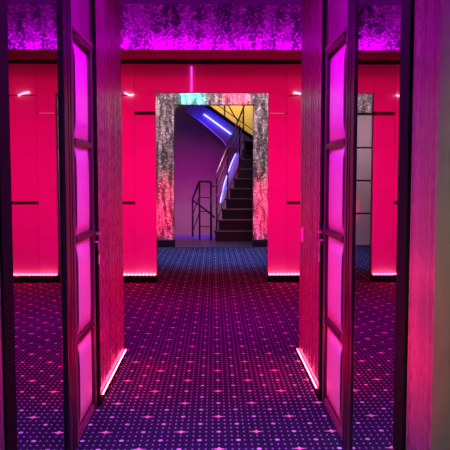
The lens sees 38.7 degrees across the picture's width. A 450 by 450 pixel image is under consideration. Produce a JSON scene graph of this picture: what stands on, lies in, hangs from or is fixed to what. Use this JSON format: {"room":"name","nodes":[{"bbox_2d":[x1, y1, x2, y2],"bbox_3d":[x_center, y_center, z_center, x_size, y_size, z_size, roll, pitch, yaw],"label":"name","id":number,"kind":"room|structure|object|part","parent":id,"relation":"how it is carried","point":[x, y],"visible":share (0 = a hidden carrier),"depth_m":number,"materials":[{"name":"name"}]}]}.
{"room":"entertainment venue","nodes":[
{"label":"entertainment venue","id":0,"kind":"room"},
{"bbox_2d":[0,277,4,449],"bbox_3d":[-0.879,-0.185,2.065,0.214,2.880,0.275,0,4,-1],"label":"wall","id":1,"kind":"structure","parent":0,"point":[2,440],"depth_m":2.21,"materials":[{"name":"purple wood"}]},
{"bbox_2d":[95,0,123,394],"bbox_3d":[-0.906,-0.353,4.446,0.241,2.880,1.090,0,4,-1],"label":"wall","id":2,"kind":"structure","parent":0,"point":[108,20],"depth_m":4.37,"materials":[{"name":"brown wood"}]},
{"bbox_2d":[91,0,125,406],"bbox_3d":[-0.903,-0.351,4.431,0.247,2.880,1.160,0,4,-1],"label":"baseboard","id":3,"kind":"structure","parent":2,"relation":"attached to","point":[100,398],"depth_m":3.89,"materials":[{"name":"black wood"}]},
{"bbox_2d":[102,349,125,394],"bbox_3d":[-0.779,1.027,4.556,0.011,0.009,1.070,0,4,-1],"label":"led strip","id":4,"kind":"object","parent":2,"relation":"attached to","point":[125,349],"visible":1,"depth_m":4.48,"materials":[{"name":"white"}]},
{"bbox_2d":[75,235,345,449],"bbox_3d":[-0.129,0.927,7.633,8.000,0.120,17.500,0,4,-1],"label":"floor","id":5,"kind":"structure","parent":0,"point":[211,361],"depth_m":4.84,"materials":[{"name":"carpet"}]},
{"bbox_2d":[192,180,214,239],"bbox_3d":[-0.641,-0.371,15.345,0.308,1.390,1.173,-2,5,-29],"label":"guard rail","id":6,"kind":"object","parent":5,"relation":"on","point":[199,181],"visible":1,"depth_m":15.02,"materials":[{"name":"metal"}]},
{"bbox_3d":[-0.806,-0.180,15.915,0.044,0.928,0.042,0,4,-1],"label":"post","id":7,"kind":"part","parent":6,"relation":"part of","materials":[{"name":"metal"}]},
{"bbox_3d":[-0.701,-0.830,15.420,0.052,0.482,0.942,-1,4,-13],"label":"rail","id":8,"kind":"part","parent":6,"relation":"part of","materials":[{"name":"metal"}]},
{"bbox_3d":[-0.596,-0.341,15.005,0.044,1.377,0.042,0,4,-1],"label":"post","id":9,"kind":"part","parent":6,"relation":"part of","materials":[{"name":"metal"}]},
{"bbox_3d":[-0.327,-0.330,15.010,0.052,1.353,0.050,0,4,-1],"label":"post","id":10,"kind":"part","parent":6,"relation":"part of","materials":[{"name":"metal"}]},
{"bbox_2d":[213,106,252,240],"bbox_3d":[0.862,-1.381,15.916,2.329,3.324,2.766,0,4,-1],"label":"staircase","id":11,"kind":"structure","parent":5,"relation":"on","point":[236,223],"depth_m":15.27,"materials":[{"name":"black stone"}]},
{"bbox_3d":[-0.189,-0.482,14.701,0.036,1.220,0.034,0,4,-1],"label":"post","id":12,"kind":"part","parent":11,"relation":"part of","materials":[{"name":"metal"}]},
{"bbox_3d":[0.063,-1.217,15.316,0.036,1.160,0.034,0,4,-1],"label":"post","id":13,"kind":"part","parent":11,"relation":"part of","materials":[{"name":"metal"}]},
{"bbox_3d":[0.157,-2.119,15.394,0.040,1.778,1.927,2,4,21],"label":"rail","id":14,"kind":"part","parent":11,"relation":"part of","materials":[{"name":"silver metal"}]},
{"bbox_3d":[0.363,-1.952,15.931,0.036,1.100,0.034,0,4,-1],"label":"post","id":15,"kind":"part","parent":11,"relation":"part of","materials":[{"name":"metal"}]},
{"bbox_2d":[121,64,300,274],"bbox_3d":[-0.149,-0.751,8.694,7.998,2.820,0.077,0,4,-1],"label":"wall","id":16,"kind":"structure","parent":0,"point":[280,81],"depth_m":8.64,"materials":[{"name":"paint"}]},
{"bbox_2d":[123,273,155,275],"bbox_3d":[-2.518,0.677,8.702,3.160,0.033,0.038,0,4,-1],"label":"led strip","id":17,"kind":"object","parent":16,"relation":"attached to","point":[124,274],"visible":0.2,"depth_m":8.71,"materials":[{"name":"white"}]},
{"bbox_2d":[123,274,298,282],"bbox_3d":[-0.149,0.736,8.792,8.000,0.100,0.080,0,4,-1],"label":"baseboard","id":18,"kind":"structure","parent":16,"relation":"attached to","point":[270,278],"depth_m":8.76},
{"bbox_2d":[121,59,300,63],"bbox_3d":[-0.145,-2.174,8.327,8.000,0.070,0.480,0,4,-1],"label":"trim","id":19,"kind":"structure","parent":16,"relation":"attached to","point":[123,61],"depth_m":8.39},
{"bbox_2d":[268,273,298,274],"bbox_3d":[2.196,0.671,8.783,3.210,0.033,0.038,0,4,-1],"label":"led strip","id":20,"kind":"object","parent":16,"relation":"attached to","point":[269,273],"visible":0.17,"depth_m":8.75,"materials":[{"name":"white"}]},
{"bbox_2d":[120,4,301,49],"bbox_3d":[-0.142,-2.498,8.164,8.000,0.600,0.080,0,4,-1],"label":"wall","id":21,"kind":"structure","parent":0,"point":[143,26],"depth_m":8.12,"materials":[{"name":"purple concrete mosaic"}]},
{"bbox_2d":[120,0,301,4],"bbox_3d":[-0.161,-2.922,9.201,8.000,0.100,8.570,0,4,-1],"label":"ceiling","id":22,"kind":"structure","parent":0,"point":[270,2],"depth_m":8.02,"materials":[{"name":"paint"}]},
{"bbox_2d":[174,105,252,234],"bbox_3d":[-0.168,-1.903,18.512,5.700,7.200,0.100,0,4,-1],"label":"wall","id":23,"kind":"structure","parent":0,"point":[199,151],"depth_m":18.46,"materials":[{"name":"paint"}]},
{"bbox_2d":[186,105,252,149],"bbox_3d":[-0.007,-3.215,17.785,2.100,2.666,1.152,0,4,-1],"label":"staircase","id":24,"kind":"structure","parent":23,"relation":"attached to","point":[197,111],"depth_m":17.25,"materials":[{"name":"paint"}]},
{"bbox_2d":[299,0,321,387],"bbox_3d":[0.732,-0.358,4.519,0.281,2.880,1.000,0,4,-1],"label":"wall","id":25,"kind":"structure","parent":0,"point":[311,22],"depth_m":4.47,"materials":[{"name":"brown wood"}]},
{"bbox_2d":[301,227,303,241],"bbox_3d":[0.582,0.072,4.828,0.014,0.110,0.070,0,4,-1],"label":"light switch","id":26,"kind":"object","parent":25,"relation":"attached to","point":[302,228],"visible":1,"depth_m":4.80,"materials":[{"name":"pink plastic"}]},
{"bbox_2d":[297,349,316,387],"bbox_3d":[0.584,1.022,4.629,0.011,0.009,0.970,0,4,-1],"label":"led strip","id":27,"kind":"object","parent":25,"relation":"attached to","point":[297,349],"visible":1,"depth_m":4.58,"materials":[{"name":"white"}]},
{"bbox_2d":[297,0,325,400],"bbox_3d":[0.729,-0.357,4.504,0.287,2.880,1.070,0,4,-1],"label":"door frame","id":28,"kind":"structure","parent":25,"relation":"attached to","point":[318,391],"depth_m":3.99,"materials":[{"name":"wood"}]},
{"bbox_2d":[406,0,449,449],"bbox_3d":[0.805,-0.077,0.522,0.272,2.880,3.425,0,4,-1],"label":"wall","id":29,"kind":"structure","parent":0,"point":[427,20],"depth_m":2.03,"materials":[{"name":"paint"}]},
{"bbox_3d":[-4.208,-1.055,9.163,0.100,3.620,8.770,0,4,-1],"label":"wall","id":30,"kind":"structure","parent":0,"visible":0},
{"bbox_2d":[121,49,300,59],"bbox_3d":[-0.140,-2.144,8.058,8.000,0.112,0.060,0,4,-1],"label":"trim","id":31,"kind":"structure","parent":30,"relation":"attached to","point":[125,53],"depth_m":8.03,"materials":[{"name":"paint"}]},
{"bbox_3d":[-0.927,-0.253,3.034,0.150,2.880,1.680,0,4,-1],"label":"wall","id":32,"kind":"structure","parent":0,"visible":0},
{"bbox_2d":[0,0,77,449],"bbox_3d":[-0.798,-0.222,2.736,0.078,2.860,1.116,0,4,-1],"label":"glass panel","id":33,"kind":"object","parent":32,"relation":"attached to","point":[38,287],"visible":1,"depth_m":2.67,"materials":[{"name":"clear glass"}]},
{"bbox_3d":[-0.797,-0.187,2.239,0.062,2.860,0.120,0,4,-1],"label":"frame","id":34,"kind":"part","parent":33,"relation":"part of","materials":[{"name":"metal"}]},
{"bbox_3d":[-0.810,-0.255,3.200,0.069,2.860,0.186,0,4,-1],"label":"frame","id":35,"kind":"part","parent":33,"relation":"part of","materials":[{"name":"black paint"}]},
{"bbox_3d":[0.797,-0.259,3.109,0.200,2.880,1.770,0,4,-1],"label":"wall","id":36,"kind":"structure","parent":0,"visible":0},
{"bbox_2d":[342,0,414,449],"bbox_3d":[0.653,-0.226,2.781,0.078,2.860,1.076,0,4,-1],"label":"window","id":37,"kind":"structure","parent":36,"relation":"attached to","point":[380,34],"depth_m":2.69,"materials":[{"name":"clear glass"}]},
{"bbox_3d":[0.655,-0.257,3.225,0.059,2.860,0.186,0,4,-1],"label":"frame","id":38,"kind":"part","parent":37,"relation":"part of","materials":[{"name":"black paint"}]},
{"bbox_2d":[351,0,400,449],"bbox_3d":[0.653,-0.228,2.742,0.020,2.810,0.800,0,4,-1],"label":"window pane","id":39,"kind":"object","parent":37,"relation":"attached to","point":[376,129],"depth_m":2.74,"materials":[{"name":"clear glass"}]},
{"bbox_3d":[0.670,-0.192,2.304,0.062,2.860,0.120,0,4,-1],"label":"frame","id":40,"kind":"part","parent":37,"relation":"part of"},
{"bbox_3d":[-0.232,-1.360,13.506,8.000,3.620,0.200,0,4,-1],"label":"wall","id":41,"kind":"structure","parent":0,"visible":0},
{"bbox_2d":[155,93,268,246],"bbox_3d":[-0.237,-1.165,13.364,2.565,3.250,0.170,0,4,-1],"label":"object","id":42,"kind":"object","parent":41,"relation":"attached to","point":[165,102],"visible":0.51,"depth_m":13.28,"materials":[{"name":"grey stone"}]},
{"bbox_3d":[-0.819,-1.598,3.483,0.065,0.260,0.560,0,4,-1],"label":"wall","id":43,"kind":"structure","parent":0,"visible":0},
{"bbox_2d":[71,0,100,440],"bbox_3d":[-0.778,-0.164,3.579,0.087,2.615,0.540,0,4,-1],"label":"door","id":44,"kind":"structure","parent":43,"relation":"in","point":[81,22],"depth_m":3.56,"materials":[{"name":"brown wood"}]},
{"bbox_3d":[-0.797,-0.719,3.526,0.038,0.504,0.428,0,4,-1],"label":"panel","id":45,"kind":"part","parent":44,"relation":"part of","materials":[{"name":"pink glass"}]},
{"bbox_3d":[-0.797,-0.193,3.563,0.038,0.479,0.428,0,4,-1],"label":"panel","id":46,"kind":"part","parent":44,"relation":"part of","materials":[{"name":"pink glass"}]},
{"bbox_3d":[-0.797,0.333,3.600,0.038,0.504,0.428,0,4,-1],"label":"panel","id":47,"kind":"part","parent":44,"relation":"part of","materials":[{"name":"pink glass"}]},
{"bbox_3d":[-0.797,0.850,3.636,0.038,0.459,0.428,0,4,-1],"label":"panel","id":48,"kind":"part","parent":44,"relation":"part of","materials":[{"name":"pink glass"}]},
{"bbox_3d":[0.650,-1.603,3.553,0.055,0.260,0.650,0,4,-1],"label":"wall","id":49,"kind":"structure","parent":0,"visible":0},
{"bbox_2d":[317,0,347,438],"bbox_3d":[0.614,-0.169,3.648,0.087,2.615,0.630,0,4,-1],"label":"door","id":50,"kind":"structure","parent":49,"relation":"in","point":[333,231],"depth_m":3.62,"materials":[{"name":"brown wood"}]},
{"bbox_3d":[0.634,0.845,3.706,0.038,0.459,0.518,0,4,-1],"label":"panel","id":51,"kind":"part","parent":50,"relation":"part of","materials":[{"name":"pink glass"}]},
{"bbox_3d":[0.634,0.329,3.669,0.038,0.504,0.518,0,4,-1],"label":"panel","id":52,"kind":"part","parent":50,"relation":"part of","materials":[{"name":"pink glass"}]},
{"bbox_3d":[0.634,-0.198,3.632,0.038,0.479,0.518,0,4,-1],"label":"panel","id":53,"kind":"part","parent":50,"relation":"part of","materials":[{"name":"pink glass"}]},
{"bbox_3d":[0.634,-0.724,3.595,0.038,0.504,0.518,0,4,-1],"label":"panel","id":54,"kind":"part","parent":50,"relation":"part of","materials":[{"name":"pink glass"}]}
]}

